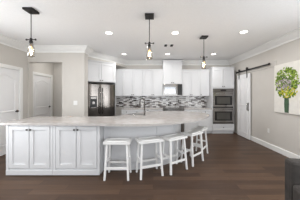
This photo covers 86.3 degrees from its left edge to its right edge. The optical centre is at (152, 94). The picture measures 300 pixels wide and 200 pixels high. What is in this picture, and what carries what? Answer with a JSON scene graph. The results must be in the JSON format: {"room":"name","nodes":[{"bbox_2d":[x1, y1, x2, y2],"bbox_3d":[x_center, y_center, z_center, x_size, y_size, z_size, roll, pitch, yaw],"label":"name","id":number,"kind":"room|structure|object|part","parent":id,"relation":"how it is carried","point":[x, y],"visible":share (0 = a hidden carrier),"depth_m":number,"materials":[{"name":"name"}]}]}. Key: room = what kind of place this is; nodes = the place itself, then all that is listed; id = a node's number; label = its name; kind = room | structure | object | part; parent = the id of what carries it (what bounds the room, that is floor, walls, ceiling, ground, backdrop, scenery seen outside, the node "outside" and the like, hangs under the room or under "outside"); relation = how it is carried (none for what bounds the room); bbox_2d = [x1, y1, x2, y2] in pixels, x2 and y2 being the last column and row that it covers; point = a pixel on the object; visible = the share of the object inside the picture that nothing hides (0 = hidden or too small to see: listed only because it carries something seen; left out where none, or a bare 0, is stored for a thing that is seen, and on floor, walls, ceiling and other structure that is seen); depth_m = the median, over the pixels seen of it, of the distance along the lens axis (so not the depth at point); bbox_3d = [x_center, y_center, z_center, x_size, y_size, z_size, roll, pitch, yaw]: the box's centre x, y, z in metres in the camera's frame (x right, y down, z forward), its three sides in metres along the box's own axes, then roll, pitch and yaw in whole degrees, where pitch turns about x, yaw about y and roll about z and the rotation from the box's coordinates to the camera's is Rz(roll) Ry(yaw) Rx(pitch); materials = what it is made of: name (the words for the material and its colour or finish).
{"room":"kitchen","nodes":[
{"label":"kitchen","id":0,"kind":"room"},
{"bbox_2d":[0,44,27,118],"bbox_3d":[-3.575,0.030,0.810,0.150,2.740,7.620,0,0,0],"label":"wall","id":1,"kind":"structure","parent":0,"point":[8,55],"depth_m":4.23,"materials":[{"name":"paint"}]},
{"bbox_2d":[0,63,22,155],"bbox_3d":[-3.454,0.340,3.745,0.090,2.120,0.990,0,0,0],"label":"door","id":2,"kind":"structure","parent":1,"relation":"in","point":[11,77],"depth_m":3.86,"materials":[{"name":"wood"}]},
{"bbox_3d":[-3.473,0.340,3.745,0.052,2.120,0.990,0,0,0],"label":"casing","id":3,"kind":"part","parent":2,"relation":"part of","materials":[{"name":"white wood"}]},
{"bbox_2d":[33,63,53,115],"bbox_3d":[-3.861,0.030,5.310,0.278,2.740,1.380,0,0,0],"label":"wall","id":4,"kind":"structure","parent":0,"point":[45,68],"depth_m":5.59,"materials":[{"name":"paint"}]},
{"bbox_2d":[33,72,52,116],"bbox_3d":[-3.674,0.340,5.340,0.090,2.120,1.020,0,0,0],"label":"door","id":5,"kind":"structure","parent":4,"relation":"in","point":[42,83],"depth_m":5.34,"materials":[{"name":"wood"}]},
{"bbox_2d":[28,53,87,117],"bbox_3d":[-2.710,0.030,4.595,1.580,2.740,0.250,0,0,0],"label":"wall","id":6,"kind":"structure","parent":0,"point":[74,65],"depth_m":4.47,"materials":[{"name":"paint"}]},
{"bbox_2d":[54,63,61,115],"bbox_3d":[-3.345,0.030,5.485,1.610,2.740,2.030,0,0,0],"label":"wall","id":7,"kind":"structure","parent":0,"point":[57,66],"depth_m":6.00,"materials":[{"name":"paint"}]},
{"bbox_2d":[88,57,126,66],"bbox_3d":[-1.725,-1.220,5.545,1.350,0.239,1.610,0,0,0],"label":"wall","id":8,"kind":"structure","parent":0,"point":[89,58],"depth_m":5.54,"materials":[{"name":"paint"}]},
{"bbox_2d":[0,28,299,64],"bbox_3d":[-0.225,-1.260,1.675,6.550,0.160,9.350,0,0,0],"label":"trim","id":9,"kind":"structure","parent":8,"relation":"attached to","point":[293,35],"depth_m":4.45,"materials":[{"name":"white wood"}]},
{"bbox_2d":[0,132,287,199],"bbox_3d":[-0.700,1.450,1.675,7.800,0.100,9.650,0,0,0],"label":"floor","id":10,"kind":"structure","parent":0,"point":[234,166],"depth_m":2.62,"materials":[{"name":"brown wood"}]},
{"bbox_2d":[6,125,52,174],"bbox_3d":[-2.140,0.961,3.132,0.808,0.878,0.786,0,0,0],"label":"base cabinet","id":11,"kind":"object","parent":10,"relation":"on","point":[29,148],"visible":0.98,"depth_m":2.77,"materials":[{"name":"white wood"}]},
{"bbox_3d":[-2.320,0.902,2.773,0.348,0.723,0.021,0,0,0],"label":"door","id":12,"kind":"part","parent":11,"relation":"part of","materials":[{"name":"white wood"}]},
{"bbox_3d":[-2.140,1.344,2.774,0.808,0.088,0.022,0,0,0],"label":"molding","id":13,"kind":"part","parent":11,"relation":"part of","materials":[{"name":"white wood"}]},
{"bbox_3d":[-1.960,0.902,2.773,0.348,0.723,0.021,0,0,0],"label":"door","id":14,"kind":"part","parent":11,"relation":"part of","materials":[{"name":"white wood"}]},
{"bbox_2d":[53,126,103,174],"bbox_3d":[-1.327,0.961,3.132,0.808,0.878,0.786,0,0,0],"label":"base cabinet","id":15,"kind":"object","parent":10,"relation":"on","point":[77,150],"visible":0.92,"depth_m":2.77,"materials":[{"name":"white wood"}]},
{"bbox_3d":[-1.507,0.902,2.773,0.348,0.723,0.021,0,0,0],"label":"door","id":16,"kind":"part","parent":15,"relation":"part of","materials":[{"name":"white wood"}]},
{"bbox_3d":[-1.327,1.344,2.774,0.808,0.088,0.022,0,0,0],"label":"molding","id":17,"kind":"part","parent":15,"relation":"part of","materials":[{"name":"white wood"}]},
{"bbox_3d":[-1.147,0.902,2.773,0.348,0.723,0.021,0,0,0],"label":"door","id":18,"kind":"part","parent":15,"relation":"part of","materials":[{"name":"white wood"}]},
{"bbox_2d":[88,84,114,115],"bbox_3d":[-1.813,0.530,5.296,0.919,1.740,0.717,0,0,-35],"label":"refrigerator","id":19,"kind":"object","parent":10,"relation":"on","point":[101,97],"visible":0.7,"depth_m":5.06,"materials":[{"name":"silver metal"}]},
{"bbox_3d":[-1.853,0.170,4.950,0.456,1.020,0.067,0,0,-35],"label":"door","id":20,"kind":"part","parent":19,"relation":"part of","materials":[{"name":"metal"}]},
{"bbox_3d":[-1.474,0.170,5.215,0.456,1.020,0.067,0,0,-35],"label":"door","id":21,"kind":"part","parent":19,"relation":"part of","materials":[{"name":"metal"}]},
{"bbox_2d":[88,60,115,115],"bbox_3d":[-1.795,0.165,5.322,0.961,2.470,0.646,0,0,-35],"label":"tall cabinet","id":22,"kind":"object","parent":10,"relation":"on","point":[102,72],"visible":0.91,"depth_m":5.12,"materials":[{"name":"white wood"}]},
{"bbox_3d":[-1.834,-0.715,4.943,0.450,0.588,0.021,0,0,-35],"label":"door","id":23,"kind":"part","parent":22,"relation":"part of","materials":[{"name":"white wood"}]},
{"bbox_3d":[-1.634,-1.045,5.079,0.945,0.050,0.030,0,0,-35],"label":"crown","id":24,"kind":"part","parent":22,"relation":"part of","materials":[{"name":"white wood"}]},
{"bbox_3d":[-1.455,-0.715,5.208,0.450,0.588,0.021,0,0,-35],"label":"door","id":25,"kind":"part","parent":22,"relation":"part of","materials":[{"name":"white wood"}]},
{"bbox_3d":[-1.426,0.190,5.621,0.014,2.420,0.580,0,0,-35],"label":"panel","id":26,"kind":"part","parent":22,"relation":"part of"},
{"bbox_2d":[103,138,131,180],"bbox_3d":[-0.600,1.084,2.760,0.440,0.632,0.311,0,0,0],"label":"bar stool","id":27,"kind":"object","parent":10,"relation":"on","point":[109,141],"visible":1,"depth_m":2.64,"materials":[{"name":"paint"}]},
{"bbox_3d":[-0.780,1.109,2.643,0.041,0.582,0.095,0,0,34],"label":"leg","id":28,"kind":"part","parent":27,"relation":"part of","materials":[{"name":"white wood"}]},
{"bbox_3d":[-0.780,1.109,2.877,0.041,0.582,0.095,0,0,-34],"label":"leg","id":29,"kind":"part","parent":27,"relation":"part of","materials":[{"name":"white wood"}]},
{"bbox_3d":[-0.600,0.792,2.760,0.440,0.045,0.270,0,0,0],"label":"seat","id":30,"kind":"part","parent":27,"relation":"part of","materials":[{"name":"paint"}]},
{"bbox_3d":[-0.420,1.109,2.643,0.041,0.582,0.095,0,0,-34],"label":"leg","id":31,"kind":"part","parent":27,"relation":"part of","materials":[{"name":"white wood"}]},
{"bbox_3d":[-0.420,1.109,2.877,0.041,0.582,0.095,0,0,34],"label":"leg","id":32,"kind":"part","parent":27,"relation":"part of","materials":[{"name":"white wood"}]},
{"bbox_2d":[121,109,141,114],"bbox_3d":[-0.765,0.960,6.036,0.748,0.880,0.624,0,0,0],"label":"base cabinet","id":33,"kind":"object","parent":10,"relation":"on","point":[123,111],"visible":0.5,"depth_m":5.76,"materials":[{"name":"white wood"}]},
{"bbox_3d":[-0.953,0.610,5.758,0.363,0.148,0.021,0,0,0],"label":"drawer","id":34,"kind":"part","parent":33,"relation":"part of","materials":[{"name":"white wood"}]},
{"bbox_2d":[121,107,162,108],"bbox_3d":[-0.389,0.499,6.043,1.503,0.039,0.607,0,0,0],"label":"countertop","id":35,"kind":"structure","parent":33,"relation":"on","point":[123,107],"depth_m":5.74,"materials":[{"name":"stone"}]},
{"bbox_2d":[104,124,180,169],"bbox_3d":[-0.111,0.961,3.813,1.614,0.878,1.682,0,0,0],"label":"bar","id":36,"kind":"object","parent":10,"relation":"on","point":[118,152],"visible":0.4,"depth_m":3.03,"materials":[{"name":"white wood"}]},
{"bbox_2d":[0,111,208,126],"bbox_3d":[-0.585,0.500,3.436,4.303,0.041,1.889,0,0,-23],"label":"countertop","id":37,"kind":"structure","parent":36,"relation":"on","point":[152,118],"depth_m":3.13,"materials":[{"name":"stone"}]},
{"bbox_2d":[139,98,147,114],"bbox_3d":[-0.220,0.272,3.800,0.228,0.415,0.060,0,0,0],"label":"faucet","id":38,"kind":"object","parent":37,"relation":"on","point":[140,98],"visible":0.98,"depth_m":3.79,"materials":[{"name":"metal"}]},
{"bbox_3d":[0.059,0.561,3.618,0.918,0.078,2.159,0,0,34],"label":"rail","id":39,"kind":"part","parent":36,"relation":"part of","materials":[{"name":"white wood"}]},
{"bbox_3d":[0.059,1.350,3.618,0.918,0.100,2.159,0,0,34],"label":"baseboard","id":40,"kind":"part","parent":36,"relation":"part of","materials":[{"name":"white wood"}]},
{"bbox_2d":[135,136,163,179],"bbox_3d":[-0.066,1.084,2.840,0.440,0.632,0.311,0,0,-20],"label":"bar stool","id":41,"kind":"object","parent":10,"relation":"on","point":[153,139],"visible":1,"depth_m":2.78,"materials":[{"name":"paint"}]},
{"bbox_3d":[-0.275,1.109,2.889,0.095,0.582,0.041,0,0,36],"label":"leg","id":42,"kind":"part","parent":41,"relation":"part of","materials":[{"name":"white wood"}]},
{"bbox_3d":[-0.195,1.109,2.668,0.041,0.582,0.095,0,0,14],"label":"leg","id":43,"kind":"part","parent":41,"relation":"part of","materials":[{"name":"white wood"}]},
{"bbox_3d":[-0.066,0.792,2.840,0.440,0.045,0.270,0,0,-20],"label":"seat","id":44,"kind":"part","parent":41,"relation":"part of","materials":[{"name":"paint"}]},
{"bbox_3d":[0.063,1.109,3.012,0.041,0.582,0.095,0,0,14],"label":"leg","id":45,"kind":"part","parent":41,"relation":"part of","materials":[{"name":"white wood"}]},
{"bbox_3d":[0.143,1.109,2.791,0.095,0.582,0.041,0,0,36],"label":"leg","id":46,"kind":"part","parent":41,"relation":"part of","materials":[{"name":"white wood"}]},
{"bbox_2d":[142,109,162,111],"bbox_3d":[-0.013,0.960,6.036,0.753,0.880,0.624,0,0,0],"label":"base cabinet","id":47,"kind":"object","parent":10,"relation":"on","point":[142,109],"visible":0.16,"depth_m":5.76,"materials":[{"name":"white wood"}]},
{"bbox_2d":[163,107,183,131],"bbox_3d":[0.745,0.941,5.990,0.740,0.918,0.640,0,0,0],"label":"range","id":48,"kind":"object","parent":10,"relation":"on","point":[164,108],"visible":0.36,"depth_m":5.75,"materials":[{"name":"silver metal"}]},
{"bbox_2d":[163,107,183,108],"bbox_3d":[0.745,0.488,6.035,0.720,0.012,0.530,0,0,0],"label":"cooktop","id":49,"kind":"object","parent":48,"relation":"in","point":[163,107],"depth_m":5.82,"materials":[{"name":"silver metal"}]},
{"bbox_2d":[160,133,187,174],"bbox_3d":[0.397,1.084,3.026,0.440,0.632,0.311,0,0,-34],"label":"bar stool","id":50,"kind":"object","parent":10,"relation":"on","point":[177,136],"visible":0.91,"depth_m":3.00,"materials":[{"name":"paint"}]},
{"bbox_3d":[0.182,1.109,3.023,0.095,0.582,0.041,0,0,22],"label":"leg","id":51,"kind":"part","parent":50,"relation":"part of","materials":[{"name":"white wood"}]},
{"bbox_3d":[0.314,1.109,2.828,0.041,0.582,0.095,0,0,0],"label":"leg","id":52,"kind":"part","parent":50,"relation":"part of","materials":[{"name":"white wood"}]},
{"bbox_3d":[0.397,0.792,3.026,0.440,0.045,0.270,0,0,-34],"label":"seat","id":53,"kind":"part","parent":50,"relation":"part of","materials":[{"name":"paint"}]},
{"bbox_3d":[0.480,1.109,3.224,0.041,0.582,0.095,0,0,0],"label":"leg","id":54,"kind":"part","parent":50,"relation":"part of","materials":[{"name":"white wood"}]},
{"bbox_3d":[0.612,1.109,3.029,0.095,0.582,0.041,0,0,22],"label":"leg","id":55,"kind":"part","parent":50,"relation":"part of","materials":[{"name":"white wood"}]},
{"bbox_2d":[184,109,197,131],"bbox_3d":[1.380,0.960,6.036,0.498,0.880,0.624,0,0,0],"label":"base cabinet","id":56,"kind":"object","parent":10,"relation":"on","point":[187,126],"visible":0.29,"depth_m":5.76,"materials":[{"name":"white wood"}]},
{"bbox_3d":[1.380,0.995,5.758,0.488,0.598,0.021,0,0,0],"label":"door","id":57,"kind":"part","parent":56,"relation":"part of","materials":[{"name":"white wood"}]},
{"bbox_2d":[182,107,211,108],"bbox_3d":[1.627,0.499,6.043,0.997,0.039,0.607,0,0,0],"label":"countertop","id":58,"kind":"structure","parent":56,"relation":"on","point":[182,107],"depth_m":5.74,"materials":[{"name":"stone"}]},
{"bbox_2d":[180,129,203,166],"bbox_3d":[0.823,1.084,3.366,0.440,0.632,0.311,0,0,-44],"label":"bar stool","id":59,"kind":"object","parent":10,"relation":"on","point":[193,132],"visible":0.95,"depth_m":3.31,"materials":[{"name":"paint"}]},
{"bbox_3d":[0.823,0.792,3.366,0.440,0.045,0.270,0,0,-44],"label":"seat","id":60,"kind":"part","parent":59,"relation":"part of","materials":[{"name":"paint"}]},
{"bbox_3d":[0.775,1.109,3.156,0.041,0.582,0.095,0,0,-10],"label":"leg","id":61,"kind":"part","parent":59,"relation":"part of","materials":[{"name":"white wood"}]},
{"bbox_3d":[1.034,1.109,3.406,0.095,0.582,0.041,0,0,12],"label":"leg","id":62,"kind":"part","parent":59,"relation":"part of","materials":[{"name":"white wood"}]},
{"bbox_2d":[190,126,207,155],"bbox_3d":[1.085,1.084,3.760,0.311,0.632,0.440,0,0,34],"label":"bar stool","id":63,"kind":"object","parent":10,"relation":"on","point":[201,128],"visible":0.67,"depth_m":3.82,"materials":[{"name":"paint"}]},
{"bbox_3d":[1.085,0.792,3.760,0.270,0.045,0.440,0,0,34],"label":"seat","id":64,"kind":"part","parent":63,"relation":"part of","materials":[{"name":"paint"}]},
{"bbox_3d":[1.283,1.109,3.844,0.095,0.582,0.041,0,0,0],"label":"leg","id":65,"kind":"part","parent":63,"relation":"part of","materials":[{"name":"white wood"}]},
{"bbox_2d":[198,109,211,132],"bbox_3d":[1.877,0.960,6.036,0.493,0.880,0.624,0,0,0],"label":"base cabinet","id":66,"kind":"object","parent":10,"relation":"on","point":[207,122],"visible":0.59,"depth_m":5.76,"materials":[{"name":"white wood"}]},
{"bbox_3d":[1.877,0.610,5.758,0.483,0.148,0.021,0,0,0],"label":"drawer","id":67,"kind":"part","parent":66,"relation":"part of","materials":[{"name":"white wood"}]},
{"bbox_2d":[207,67,233,132],"bbox_3d":[2.515,0.195,6.036,0.820,2.410,0.624,0,0,0],"label":"tall cabinet","id":68,"kind":"object","parent":10,"relation":"on","point":[219,77],"visible":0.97,"depth_m":5.76,"materials":[{"name":"white wood"}]},
{"bbox_3d":[2.333,-0.605,5.758,0.383,0.678,0.021,0,0,0],"label":"door","id":69,"kind":"part","parent":68,"relation":"part of","materials":[{"name":"white wood"}]},
{"bbox_3d":[2.530,1.170,5.758,0.778,0.208,0.021,0,0,0],"label":"drawer","id":70,"kind":"part","parent":68,"relation":"part of","materials":[{"name":"white wood"}]},
{"bbox_2d":[213,89,233,123],"bbox_3d":[2.530,0.407,5.997,0.740,1.265,0.627,0,0,0],"label":"double wall oven","id":71,"kind":"object","parent":68,"relation":"in","point":[223,99],"visible":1,"depth_m":5.74,"materials":[{"name":"silver metal"}]},
{"bbox_3d":[2.530,0.720,5.755,0.740,0.520,0.030,0,0,0],"label":"oven door","id":72,"kind":"part","parent":71,"relation":"part of","materials":[{"name":"silver metal"}]},
{"bbox_3d":[2.530,0.755,5.739,0.620,0.330,0.003,0,0,0],"label":"glass","id":73,"kind":"part","parent":71,"relation":"part of","materials":[{"name":"black glass"}]},
{"bbox_3d":[2.530,0.160,5.755,0.740,0.520,0.030,0,0,0],"label":"oven door","id":74,"kind":"part","parent":71,"relation":"part of","materials":[{"name":"silver metal"}]},
{"bbox_3d":[2.530,0.195,5.739,0.620,0.330,0.003,0,0,0],"label":"glass","id":75,"kind":"part","parent":71,"relation":"part of","materials":[{"name":"black glass"}]},
{"bbox_3d":[2.530,-0.168,5.760,0.740,0.115,0.020,0,0,0],"label":"control panel","id":76,"kind":"part","parent":71,"relation":"part of","materials":[{"name":"silver metal"}]},
{"bbox_3d":[2.530,1.015,5.760,0.740,0.050,0.020,0,0,0],"label":"trim","id":77,"kind":"part","parent":71,"relation":"part of","materials":[{"name":"silver metal"}]},
{"bbox_3d":[2.728,-0.605,5.758,0.383,0.678,0.021,0,0,0],"label":"door","id":78,"kind":"part","parent":68,"relation":"part of","materials":[{"name":"white wood"}]},
{"bbox_2d":[285,158,299,199],"bbox_3d":[1.564,1.002,1.176,0.720,0.795,0.660,0,0,12],"label":"armchair","id":79,"kind":"object","parent":10,"relation":"on","point":[292,165],"visible":1,"depth_m":1.46,"materials":[{"name":"grey fabric"}]},
{"bbox_3d":[1.255,1.000,1.179,0.115,0.400,0.538,0,0,12],"label":"arm","id":80,"kind":"part","parent":79,"relation":"part of","materials":[{"name":"grey fabric"}]},
{"bbox_2d":[0,0,299,59],"bbox_3d":[-0.700,-1.390,1.675,7.800,0.100,9.650,0,0,0],"label":"ceiling","id":81,"kind":"structure","parent":0,"point":[59,22],"depth_m":3.04,"materials":[{"name":"paint"}]},
{"bbox_2d":[22,7,39,57],"bbox_3d":[-1.920,-0.970,2.520,0.156,0.740,0.170,0,0,0],"label":"pendant light","id":82,"kind":"object","parent":81,"relation":"hanging from","point":[30,10],"visible":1,"depth_m":2.51,"materials":[{"name":"metal"}]},
{"bbox_3d":[-1.920,-1.325,2.520,0.150,0.030,0.170,0,0,0],"label":"ceiling plate","id":83,"kind":"part","parent":82,"relation":"part of","materials":[{"name":"metal"}]},
{"bbox_2d":[145,13,153,58],"bbox_3d":[-0.060,-0.970,2.700,0.156,0.740,0.170,0,0,0],"label":"pendant light","id":84,"kind":"object","parent":81,"relation":"hanging from","point":[148,16],"visible":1,"depth_m":2.69,"materials":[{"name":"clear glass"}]},
{"bbox_3d":[-0.060,-1.325,2.700,0.150,0.030,0.170,0,0,0],"label":"ceiling plate","id":85,"kind":"part","parent":84,"relation":"part of","materials":[{"name":"metal"}]},
{"bbox_2d":[200,35,207,68],"bbox_3d":[1.170,-0.970,3.680,0.156,0.740,0.170,0,0,0],"label":"pendant light","id":86,"kind":"object","parent":81,"relation":"hanging from","point":[202,36],"visible":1,"depth_m":3.66,"materials":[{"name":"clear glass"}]},
{"bbox_2d":[90,65,229,115],"bbox_3d":[0.330,0.030,6.419,5.740,2.740,0.162,0,0,0],"label":"wall","id":87,"kind":"structure","parent":0,"point":[121,101],"depth_m":6.34,"materials":[{"name":"tile"}]},
{"bbox_2d":[116,69,122,95],"bbox_3d":[-1.335,-0.468,6.161,0.390,1.015,0.374,0,0,0],"label":"upper cabinet","id":88,"kind":"object","parent":87,"relation":"attached to","point":[119,72],"visible":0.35,"depth_m":6.01,"materials":[{"name":"white wood"}]},
{"bbox_2d":[123,69,142,95],"bbox_3d":[-0.762,-0.468,6.161,0.755,1.015,0.374,0,0,0],"label":"upper cabinet","id":89,"kind":"object","parent":87,"relation":"attached to","point":[132,78],"visible":0.99,"depth_m":6.01,"materials":[{"name":"white wood"}]},
{"bbox_3d":[-0.951,-0.443,6.008,0.366,0.953,0.021,0,0,0],"label":"door","id":90,"kind":"part","parent":89,"relation":"part of","materials":[{"name":"white wood"}]},
{"bbox_3d":[-0.574,-0.443,6.008,0.366,0.953,0.021,0,0,0],"label":"door","id":91,"kind":"part","parent":89,"relation":"part of","materials":[{"name":"white wood"}]},
{"bbox_2d":[143,69,162,95],"bbox_3d":[-0.007,-0.468,6.161,0.755,1.015,0.374,0,0,0],"label":"upper cabinet","id":92,"kind":"object","parent":87,"relation":"attached to","point":[152,78],"visible":1,"depth_m":6.01,"materials":[{"name":"white wood"}]},
{"bbox_3d":[-0.196,-0.443,6.008,0.366,0.953,0.021,0,0,0],"label":"door","id":93,"kind":"part","parent":92,"relation":"part of","materials":[{"name":"white wood"}]},
{"bbox_3d":[0.181,-0.443,6.008,0.366,0.953,0.021,0,0,0],"label":"door","id":94,"kind":"part","parent":92,"relation":"part of","materials":[{"name":"white wood"}]},
{"bbox_2d":[163,84,181,95],"bbox_3d":[0.730,-0.188,6.118,0.710,0.435,0.444,0,0,0],"label":"microwave","id":95,"kind":"object","parent":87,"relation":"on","point":[168,89],"visible":0.95,"depth_m":5.94,"materials":[{"name":"silver metal"}]},
{"bbox_2d":[162,60,182,83],"bbox_3d":[0.730,-0.860,6.146,0.770,0.900,0.404,0,0,0],"label":"upper cabinet","id":96,"kind":"object","parent":87,"relation":"attached to","point":[172,69],"visible":0.99,"depth_m":5.98,"materials":[{"name":"white wood"}]},
{"bbox_3d":[0.550,-0.835,5.979,0.348,0.838,0.021,0,0,0],"label":"door","id":97,"kind":"part","parent":96,"relation":"part of","materials":[{"name":"white wood"}]},
{"bbox_3d":[0.910,-0.835,5.979,0.348,0.838,0.021,0,0,0],"label":"door","id":98,"kind":"part","parent":96,"relation":"part of","materials":[{"name":"white wood"}]},
{"bbox_2d":[182,69,199,95],"bbox_3d":[1.430,-0.460,6.161,0.680,1.000,0.374,0,0,0],"label":"upper cabinet","id":99,"kind":"object","parent":87,"relation":"attached to","point":[190,78],"visible":0.99,"depth_m":6.00,"materials":[{"name":"white wood"}]},
{"bbox_3d":[1.260,-0.435,6.008,0.328,0.938,0.021,0,0,0],"label":"door","id":100,"kind":"part","parent":99,"relation":"part of","materials":[{"name":"white wood"}]},
{"bbox_3d":[1.430,-0.935,6.008,0.680,0.050,0.025,0,0,0],"label":"crown","id":101,"kind":"part","parent":99,"relation":"part of","materials":[{"name":"white wood"}]},
{"bbox_3d":[1.600,-0.435,6.008,0.328,0.938,0.021,0,0,0],"label":"door","id":102,"kind":"part","parent":99,"relation":"part of","materials":[{"name":"white wood"}]},
{"bbox_2d":[200,69,209,95],"bbox_3d":[1.945,-0.460,6.161,0.350,1.000,0.374,0,0,0],"label":"upper cabinet","id":103,"kind":"object","parent":87,"relation":"attached to","point":[204,73],"visible":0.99,"depth_m":6.01,"materials":[{"name":"white wood"}]},
{"bbox_2d":[230,38,299,155],"bbox_3d":[3.125,0.030,1.750,0.150,2.740,9.500,0,0,0],"label":"wall","id":104,"kind":"structure","parent":0,"point":[284,128],"depth_m":4.19,"materials":[{"name":"paint"}]},
{"bbox_2d":[236,61,275,139],"bbox_3d":[2.985,0.254,4.875,0.131,2.262,1.850,0,0,0],"label":"door","id":105,"kind":"structure","parent":104,"relation":"in","point":[243,81],"depth_m":5.15,"materials":[{"name":"wood"}]},
{"bbox_3d":[2.988,-0.792,4.910,0.008,0.045,1.620,0,0,0],"label":"rail","id":106,"kind":"part","parent":105,"relation":"part of","materials":[{"name":"metal"}]},
{"bbox_3d":[3.011,-0.780,4.875,0.078,0.140,1.850,0,0,0],"label":"barn door rail","id":107,"kind":"part","parent":105,"relation":"part of","materials":[{"name":"black metal"}]},
{"bbox_2d":[251,136,299,158],"bbox_3d":[3.042,1.333,1.370,0.016,0.135,8.740,0,0,0],"label":"baseboard","id":108,"kind":"structure","parent":104,"relation":"attached to","point":[286,153],"depth_m":3.95,"materials":[{"name":"white wood"}]},
{"bbox_2d":[274,60,299,114],"bbox_3d":[3.026,-0.155,3.410,0.048,1.140,1.140,0,0,0],"label":"flower painting","id":109,"kind":"object","parent":104,"relation":"attached to","point":[286,75],"visible":1,"depth_m":3.58,"materials":[{"name":"paper"}]}
]}

